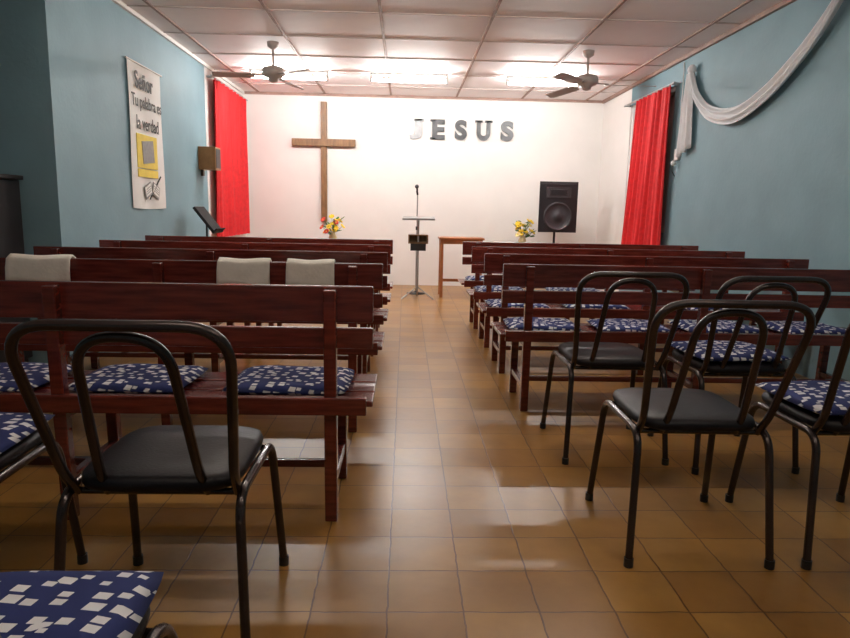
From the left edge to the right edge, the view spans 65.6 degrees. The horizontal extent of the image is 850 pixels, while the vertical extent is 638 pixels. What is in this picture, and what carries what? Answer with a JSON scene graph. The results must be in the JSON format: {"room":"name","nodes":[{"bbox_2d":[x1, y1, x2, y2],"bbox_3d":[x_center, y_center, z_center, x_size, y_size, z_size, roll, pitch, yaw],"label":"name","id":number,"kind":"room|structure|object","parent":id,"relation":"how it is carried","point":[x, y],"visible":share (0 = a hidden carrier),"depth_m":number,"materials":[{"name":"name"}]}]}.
{"room":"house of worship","nodes":[
{"label":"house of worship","id":0,"kind":"room"},
{"bbox_2d":[0,0,47,362],"bbox_3d":[-3.242,-1.085,4.593,1.180,2.820,0.100,1,9,-2],"label":"wall","id":1,"kind":"structure","parent":0,"point":[20,153],"depth_m":4.51,"materials":[{"name":"blue paint"}]},
{"bbox_2d":[30,0,245,362],"bbox_3d":[-2.680,-1.512,7.251,0.100,2.820,5.450,1,9,-2],"label":"wall","id":2,"kind":"structure","parent":0,"point":[80,47],"depth_m":5.31,"materials":[{"name":"blue paint"}]},
{"bbox_2d":[124,56,165,208],"bbox_3d":[-2.574,-1.675,6.137,0.026,1.288,0.840,1,9,-2],"label":"banner","id":3,"kind":"object","parent":2,"relation":"attached to","point":[147,159],"visible":1,"depth_m":6.08,"materials":[{"name":"fabric"}]},
{"bbox_2d":[198,146,220,175],"bbox_3d":[-2.538,-1.856,7.788,0.204,0.330,0.226,1,9,-2],"label":"speaker","id":4,"kind":"object","parent":2,"relation":"attached to","point":[209,158],"visible":1,"depth_m":7.68,"materials":[{"name":"brown wood"}]},
{"bbox_2d":[206,74,249,236],"bbox_3d":[-2.618,-2.114,8.943,0.114,1.942,1.820,1,9,-2],"label":"curtain","id":5,"kind":"object","parent":2,"relation":"hanging from","point":[230,118],"visible":0.94,"depth_m":8.80,"materials":[{"name":"red fabric"}]},
{"bbox_2d":[243,94,603,285],"bbox_3d":[-0.003,-1.923,10.075,5.620,2.820,0.100,1,9,-2],"label":"wall","id":6,"kind":"structure","parent":0,"point":[471,186],"depth_m":9.97,"materials":[{"name":"white paint"}]},
{"bbox_2d":[292,101,355,221],"bbox_3d":[-1.511,-2.340,9.867,0.940,1.750,0.080,1,9,-2],"label":"wooden cross","id":7,"kind":"object","parent":6,"relation":"attached to","point":[323,142],"visible":0.93,"depth_m":9.79,"materials":[{"name":"brown wood"}]},
{"bbox_2d":[409,119,512,140],"bbox_3d":[0.548,-2.826,9.873,1.560,0.290,0.030,1,9,-2],"label":"letters","id":8,"kind":"object","parent":6,"relation":"attached to","point":[418,122],"depth_m":9.86,"materials":[{"name":"silver metal"}]},
{"bbox_2d":[0,285,849,637],"bbox_3d":[-0.492,0.510,4.227,6.900,0.100,12.400,1,9,-2],"label":"floor","id":9,"kind":"structure","parent":0,"point":[460,515],"depth_m":2.46,"materials":[{"name":"tile"}]},
{"bbox_2d":[0,174,32,362],"bbox_3d":[-3.208,-0.297,4.401,0.900,1.330,0.436,1,9,-2],"label":"storage cabinet","id":10,"kind":"object","parent":9,"relation":"on","point":[11,227],"visible":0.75,"depth_m":4.43,"materials":[{"name":"brown wood"}]},
{"bbox_2d":[0,430,87,564],"bbox_3d":[-1.319,0.390,1.756,0.502,0.907,0.638,1,9,-4],"label":"metal chair","id":11,"kind":"object","parent":9,"relation":"on","point":[33,440],"visible":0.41,"depth_m":1.88,"materials":[{"name":"grey paint"}]},
{"bbox_2d":[0,412,54,453],"bbox_3d":[-1.321,0.321,1.809,0.440,0.042,0.400,0,9,-6],"label":"seat cushion","id":12,"kind":"object","parent":11,"relation":"on","point":[14,426],"visible":0.84,"depth_m":1.85,"materials":[{"name":"blue fabric"}]},
{"bbox_2d":[0,605,177,637],"bbox_3d":[-0.657,0.543,0.909,0.502,0.907,0.638,1,9,-2],"label":"metal chair","id":13,"kind":"object","parent":9,"relation":"on","point":[162,630],"visible":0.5,"depth_m":1.10,"materials":[{"name":"grey paint"}]},
{"bbox_2d":[0,571,163,637],"bbox_3d":[-0.658,0.474,0.961,0.440,0.042,0.400,0,9,-4],"label":"seat cushion","id":14,"kind":"object","parent":13,"relation":"on","point":[33,604],"visible":1,"depth_m":1.04,"materials":[{"name":"blue fabric"}]},
{"bbox_2d":[4,319,288,637],"bbox_3d":[-0.678,0.400,1.777,0.502,0.907,0.638,1,9,-2],"label":"metal chair","id":15,"kind":"object","parent":9,"relation":"on","point":[185,458],"visible":0.99,"depth_m":1.62,"materials":[{"name":"grey paint"}]},
{"bbox_2d":[0,280,377,521],"bbox_3d":[-1.306,0.272,2.563,2.220,0.881,0.498,1,9,-2],"label":"bench","id":16,"kind":"object","parent":9,"relation":"on","point":[329,305],"visible":0.72,"depth_m":2.33,"materials":[{"name":"brown wood"}]},
{"bbox_2d":[0,362,71,391],"bbox_3d":[-1.667,0.224,2.594,0.440,0.042,0.400,1,9,-1],"label":"seat cushion","id":17,"kind":"object","parent":16,"relation":"on","point":[37,374],"visible":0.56,"depth_m":2.55,"materials":[{"name":"blue fabric"}]},
{"bbox_2d":[69,363,208,393],"bbox_3d":[-1.127,0.231,2.611,0.440,0.046,0.380,1,9,0],"label":"seat cushion","id":18,"kind":"object","parent":16,"relation":"on","point":[144,378],"visible":0.85,"depth_m":2.53,"materials":[{"name":"blue fabric"}]},
{"bbox_2d":[222,365,353,394],"bbox_3d":[-0.528,0.240,2.630,0.470,0.046,0.380,1,9,0],"label":"seat cushion","id":19,"kind":"object","parent":16,"relation":"on","point":[263,379],"visible":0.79,"depth_m":2.54,"materials":[{"name":"blue fabric"}]},
{"bbox_2d":[0,257,384,431],"bbox_3d":[-1.335,0.109,3.549,2.220,0.881,0.498,1,9,-2],"label":"bench","id":20,"kind":"object","parent":9,"relation":"on","point":[81,269],"visible":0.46,"depth_m":3.30,"materials":[{"name":"brown wood"}]},
{"bbox_2d":[5,253,75,280],"bbox_3d":[-1.902,-0.255,3.282,0.311,0.136,0.116,1,9,-2],"label":"folded cloth","id":21,"kind":"object","parent":20,"relation":"on","point":[25,267],"visible":0.94,"depth_m":3.24,"materials":[{"name":"beige fabric"}]},
{"bbox_2d":[217,257,271,284],"bbox_3d":[-0.903,-0.240,3.313,0.261,0.136,0.116,1,9,-2],"label":"folded cloth","id":22,"kind":"object","parent":20,"relation":"on","point":[229,270],"visible":0.95,"depth_m":3.27,"materials":[{"name":"beige fabric"}]},
{"bbox_2d":[286,258,334,285],"bbox_3d":[-0.573,-0.235,3.324,0.241,0.136,0.116,1,9,-2],"label":"folded cloth","id":23,"kind":"object","parent":20,"relation":"on","point":[298,271],"visible":0.95,"depth_m":3.28,"materials":[{"name":"beige fabric"}]},
{"bbox_2d":[193,206,225,235],"bbox_3d":[-2.392,-0.653,7.231,0.446,1.139,0.426,1,9,-2],"label":"music stand","id":24,"kind":"object","parent":9,"relation":"on","point":[205,216],"visible":0.53,"depth_m":7.14,"materials":[{"name":"black metal"}]},
{"bbox_2d":[33,246,388,373],"bbox_3d":[-1.362,-0.038,4.436,2.220,0.881,0.498,1,9,-2],"label":"bench","id":25,"kind":"object","parent":9,"relation":"on","point":[379,315],"visible":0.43,"depth_m":4.19,"materials":[{"name":"brown wood"}]},
{"bbox_2d":[99,240,390,356],"bbox_3d":[-1.388,-0.184,5.324,2.220,0.881,0.498,1,9,-2],"label":"bench","id":26,"kind":"object","parent":9,"relation":"on","point":[102,243],"visible":0.24,"depth_m":5.06,"materials":[{"name":"brown wood"}]},
{"bbox_2d":[145,235,392,331],"bbox_3d":[-1.414,-0.331,6.212,2.220,0.881,0.498,1,9,-2],"label":"bench","id":27,"kind":"object","parent":9,"relation":"on","point":[147,237],"visible":0.29,"depth_m":5.95,"materials":[{"name":"brown wood"}]},
{"bbox_2d":[407,185,424,294],"bbox_3d":[-0.114,-1.091,9.094,0.260,1.493,0.260,1,9,-2],"label":"microphone stand","id":28,"kind":"object","parent":9,"relation":"on","point":[416,186],"visible":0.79,"depth_m":9.11,"materials":[{"name":"black metal"}]},
{"bbox_2d":[401,216,434,299],"bbox_3d":[-0.094,-0.806,8.664,0.428,1.066,0.373,1,9,-2],"label":"lectern","id":29,"kind":"object","parent":9,"relation":"on","point":[417,242],"visible":1,"depth_m":8.56,"materials":[{"name":"grey metal"}]},
{"bbox_2d":[438,236,484,297],"bbox_3d":[0.475,-0.708,8.972,0.600,0.800,0.420,1,9,-2],"label":"wooden side table","id":30,"kind":"object","parent":9,"relation":"on","point":[443,240],"visible":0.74,"depth_m":8.77,"materials":[{"name":"orange wood"}]},
{"bbox_2d":[534,181,578,288],"bbox_3d":[1.845,-1.169,9.524,0.678,1.575,0.490,1,9,-2],"label":"loudspeaker","id":31,"kind":"object","parent":9,"relation":"on","point":[558,201],"visible":0.74,"depth_m":9.22,"materials":[{"name":"black plastic"}]},
{"bbox_2d":[458,241,698,328],"bbox_3d":[1.513,-0.343,6.702,2.320,0.861,0.498,1,9,-2],"label":"bench","id":32,"kind":"object","parent":9,"relation":"on","point":[467,245],"visible":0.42,"depth_m":6.44,"materials":[{"name":"brown wood"}]},
{"bbox_2d":[465,275,483,279],"bbox_3d":[0.633,-0.410,6.714,0.440,0.046,0.380,1,9,0],"label":"seat cushion","id":33,"kind":"object","parent":32,"relation":"on","point":[473,276],"visible":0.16,"depth_m":6.63,"materials":[{"name":"blue fabric"}]},
{"bbox_2d":[466,246,744,347],"bbox_3d":[1.539,-0.196,5.814,2.320,0.861,0.498,1,9,-2],"label":"bench","id":34,"kind":"object","parent":9,"relation":"on","point":[478,253],"visible":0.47,"depth_m":5.55,"materials":[{"name":"brown wood"}]},
{"bbox_2d":[474,285,523,291],"bbox_3d":[0.659,-0.261,5.827,0.440,0.042,0.400,1,9,-1],"label":"seat cushion","id":35,"kind":"object","parent":34,"relation":"on","point":[477,288],"visible":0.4,"depth_m":5.73,"materials":[{"name":"blue fabric"}]},
{"bbox_2d":[545,287,599,290],"bbox_3d":[1.318,-0.253,5.848,0.470,0.046,0.380,1,9,0],"label":"seat cushion","id":36,"kind":"object","parent":34,"relation":"on","point":[546,288],"visible":0.31,"depth_m":5.77,"materials":[{"name":"blue fabric"}]},
{"bbox_2d":[540,271,689,465],"bbox_3d":[0.890,0.195,3.209,0.502,0.907,0.638,1,9,-2],"label":"metal chair","id":37,"kind":"object","parent":9,"relation":"on","point":[596,355],"visible":0.88,"depth_m":3.05,"materials":[{"name":"grey paint"}]},
{"bbox_2d":[476,253,808,374],"bbox_3d":[1.565,-0.050,4.926,2.320,0.861,0.498,1,9,-2],"label":"bench","id":38,"kind":"object","parent":9,"relation":"on","point":[493,262],"visible":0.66,"depth_m":4.67,"materials":[{"name":"brown wood"}]},
{"bbox_2d":[485,299,549,307],"bbox_3d":[0.685,-0.115,4.939,0.440,0.042,0.400,1,9,-3],"label":"seat cushion","id":39,"kind":"object","parent":38,"relation":"on","point":[491,302],"visible":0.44,"depth_m":4.79,"materials":[{"name":"blue fabric"}]},
{"bbox_2d":[562,304,629,308],"bbox_3d":[1.264,-0.108,4.957,0.470,0.046,0.380,1,9,0],"label":"seat cushion","id":40,"kind":"object","parent":38,"relation":"on","point":[591,306],"visible":0.37,"depth_m":4.79,"materials":[{"name":"blue fabric"}]},
{"bbox_2d":[684,308,731,309],"bbox_3d":[2.144,-0.095,4.986,0.440,0.046,0.380,1,9,-2],"label":"seat cushion","id":41,"kind":"object","parent":38,"relation":"on","point":[684,308],"visible":0.06,"depth_m":4.82,"materials":[{"name":"blue fabric"}]},
{"bbox_2d":[491,264,849,410],"bbox_3d":[1.591,0.097,4.039,2.320,0.861,0.498,1,9,-2],"label":"bench","id":42,"kind":"object","parent":9,"relation":"on","point":[529,276],"visible":0.72,"depth_m":3.79,"materials":[{"name":"brown wood"}]},
{"bbox_2d":[503,317,581,330],"bbox_3d":[0.711,0.030,4.051,0.440,0.046,0.380,1,9,1],"label":"seat cushion","id":43,"kind":"object","parent":42,"relation":"on","point":[514,323],"visible":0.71,"depth_m":3.95,"materials":[{"name":"blue fabric"}]},
{"bbox_2d":[586,318,669,331],"bbox_3d":[1.251,0.040,4.069,0.440,0.042,0.400,1,9,-1],"label":"seat cushion","id":44,"kind":"object","parent":42,"relation":"on","point":[615,324],"visible":0.71,"depth_m":3.98,"materials":[{"name":"blue fabric"}]},
{"bbox_2d":[667,319,758,332],"bbox_3d":[1.790,0.046,4.086,0.470,0.046,0.380,0,9,-4],"label":"seat cushion","id":45,"kind":"object","parent":42,"relation":"on","point":[723,326],"visible":0.52,"depth_m":3.99,"materials":[{"name":"blue fabric"}]},
{"bbox_2d":[755,321,845,334],"bbox_3d":[2.350,0.055,4.104,0.440,0.046,0.380,1,9,-4],"label":"seat cushion","id":46,"kind":"object","parent":42,"relation":"on","point":[797,327],"visible":0.64,"depth_m":4.00,"materials":[{"name":"blue fabric"}]},
{"bbox_2d":[585,299,815,570],"bbox_3d":[0.916,0.342,2.321,0.502,0.907,0.638,1,9,-1],"label":"metal chair","id":47,"kind":"object","parent":9,"relation":"on","point":[678,409],"visible":1,"depth_m":2.17,"materials":[{"name":"grey paint"}]},
{"bbox_2d":[647,276,830,474],"bbox_3d":[1.452,0.220,3.128,0.502,0.907,0.638,1,9,-4],"label":"metal chair","id":48,"kind":"object","parent":9,"relation":"on","point":[724,368],"visible":0.72,"depth_m":2.96,"materials":[{"name":"grey paint"}]},
{"bbox_2d":[671,340,791,361],"bbox_3d":[1.449,0.151,3.180,0.440,0.042,0.400,0,9,-6],"label":"seat cushion","id":49,"kind":"object","parent":48,"relation":"on","point":[742,351],"visible":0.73,"depth_m":3.07,"materials":[{"name":"blue fabric"}]},
{"bbox_2d":[725,324,849,570],"bbox_3d":[1.502,0.351,2.340,0.502,0.907,0.638,1,9,-3],"label":"metal chair","id":50,"kind":"object","parent":9,"relation":"on","point":[822,424],"visible":0.8,"depth_m":2.19,"materials":[{"name":"grey paint"}]},
{"bbox_2d":[755,380,849,415],"bbox_3d":[1.500,0.282,2.392,0.440,0.042,0.400,0,9,-5],"label":"seat cushion","id":51,"kind":"object","parent":50,"relation":"on","point":[810,395],"visible":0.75,"depth_m":2.36,"materials":[{"name":"blue fabric"}]},
{"bbox_3d":[1.404,-0.740,9.653,0.320,0.680,0.320,1,9,-2],"label":"plant stand","id":52,"kind":"object","parent":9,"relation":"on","visible":0},
{"bbox_2d":[514,219,536,241],"bbox_3d":[1.444,-1.266,9.584,0.350,0.381,0.343,1,9,-2],"label":"flower vase","id":53,"kind":"object","parent":52,"relation":"on","point":[518,225],"visible":0.98,"depth_m":9.54,"materials":[{"name":"beige ceramic"}]},
{"bbox_3d":[-1.321,-0.765,9.468,0.320,0.680,0.320,1,9,-2],"label":"plant stand","id":54,"kind":"object","parent":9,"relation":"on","visible":0},
{"bbox_2d":[320,214,344,238],"bbox_3d":[-1.305,-1.294,9.389,0.298,0.391,0.373,7,11,30],"label":"flower vase","id":55,"kind":"object","parent":54,"relation":"on","point":[335,228],"visible":0.99,"depth_m":9.32,"materials":[{"name":"beige ceramic"}]},
{"bbox_2d":[121,0,782,100],"bbox_3d":[-0.435,-2.370,3.753,6.900,0.100,12.400,1,9,-2],"label":"ceiling","id":56,"kind":"structure","parent":0,"point":[193,20],"depth_m":6.43,"materials":[{"name":"white"}]},
{"bbox_2d":[212,41,309,89],"bbox_3d":[-1.629,-2.625,6.774,1.021,0.400,1.046,1,9,-2],"label":"ceiling fan","id":57,"kind":"object","parent":56,"relation":"hanging from","point":[273,72],"depth_m":6.66,"materials":[{"name":"grey metal"}]},
{"bbox_2d":[249,69,328,80],"bbox_3d":[-1.664,-2.987,8.076,0.960,0.110,0.044,1,9,-2],"label":"lamp","id":58,"kind":"object","parent":56,"relation":"attached to","point":[250,70],"visible":0.75,"depth_m":8.07,"materials":[{"name":"white plastic"}]},
{"bbox_2d":[370,72,447,83],"bbox_3d":[-0.195,-2.966,8.123,0.960,0.110,0.044,1,9,-2],"label":"lamp","id":59,"kind":"object","parent":56,"relation":"attached to","point":[371,73],"visible":1,"depth_m":8.11,"materials":[{"name":"white plastic"}]},
{"bbox_2d":[127,0,752,100],"bbox_3d":[-0.461,-2.315,3.761,6.650,0.012,12.200,1,9,-2],"label":"trim","id":60,"kind":"structure","parent":56,"relation":"attached to","point":[622,2],"depth_m":6.52,"materials":[{"name":"white metal"}]},
{"bbox_2d":[506,76,581,87],"bbox_3d":[1.484,-2.941,8.177,0.960,0.110,0.044,1,9,-2],"label":"lamp","id":61,"kind":"object","parent":56,"relation":"attached to","point":[507,77],"visible":0.6,"depth_m":8.16,"materials":[{"name":"white plastic"}]},
{"bbox_2d":[545,50,656,97],"bbox_3d":[1.798,-2.573,6.872,1.159,0.400,1.228,1,9,-2],"label":"ceiling fan","id":62,"kind":"object","parent":56,"relation":"hanging from","point":[586,81],"depth_m":6.77,"materials":[{"name":"grey metal"}]},
{"bbox_2d":[596,0,849,380],"bbox_3d":[2.909,-0.880,4.098,0.150,2.820,12.200,1,9,-2],"label":"wall","id":63,"kind":"structure","parent":0,"point":[773,182],"depth_m":5.42,"materials":[{"name":"blue paint"}]},
{"bbox_2d":[111,0,796,103],"bbox_3d":[0.178,-2.292,3.784,5.370,0.040,12.200,1,9,-2],"label":"trim","id":64,"kind":"structure","parent":63,"relation":"attached to","point":[784,3],"depth_m":7.71,"materials":[{"name":"white paint"}]},
{"bbox_2d":[621,82,678,244],"bbox_3d":[2.663,-1.720,8.084,0.113,1.972,1.650,1,9,-2],"label":"curtain","id":65,"kind":"object","parent":63,"relation":"hanging from","point":[644,198],"visible":0.89,"depth_m":7.84,"materials":[{"name":"red fabric"}]},
{"bbox_2d":[627,86,675,232],"bbox_3d":[2.801,-1.893,8.110,0.120,1.610,1.450,1,9,-2],"label":"window","id":66,"kind":"structure","parent":63,"relation":"in","point":[672,99],"depth_m":7.75,"materials":[{"name":"white"}]},
{"bbox_2d":[671,149,679,175],"bbox_3d":[2.711,-1.672,7.047,0.079,0.275,0.211,1,9,-2],"label":"wall socket","id":67,"kind":"object","parent":63,"relation":"attached to","point":[673,162],"depth_m":7.16,"materials":[{"name":"white plastic"}]},
{"bbox_2d":[680,62,684,115],"bbox_3d":[2.727,-2.398,6.885,0.079,0.531,0.032,1,9,-2],"label":"cable","id":68,"kind":"object","parent":63,"relation":"attached to","point":[684,62],"depth_m":7.05,"materials":[{"name":"white plastic"}]},
{"bbox_2d":[675,0,843,156],"bbox_3d":[2.786,-1.801,4.470,0.083,0.992,5.081,1,9,-2],"label":"fabric drape","id":69,"kind":"object","parent":63,"relation":"attached to","point":[723,116],"visible":1,"depth_m":5.72,"materials":[{"name":"white fabric"}]}
]}

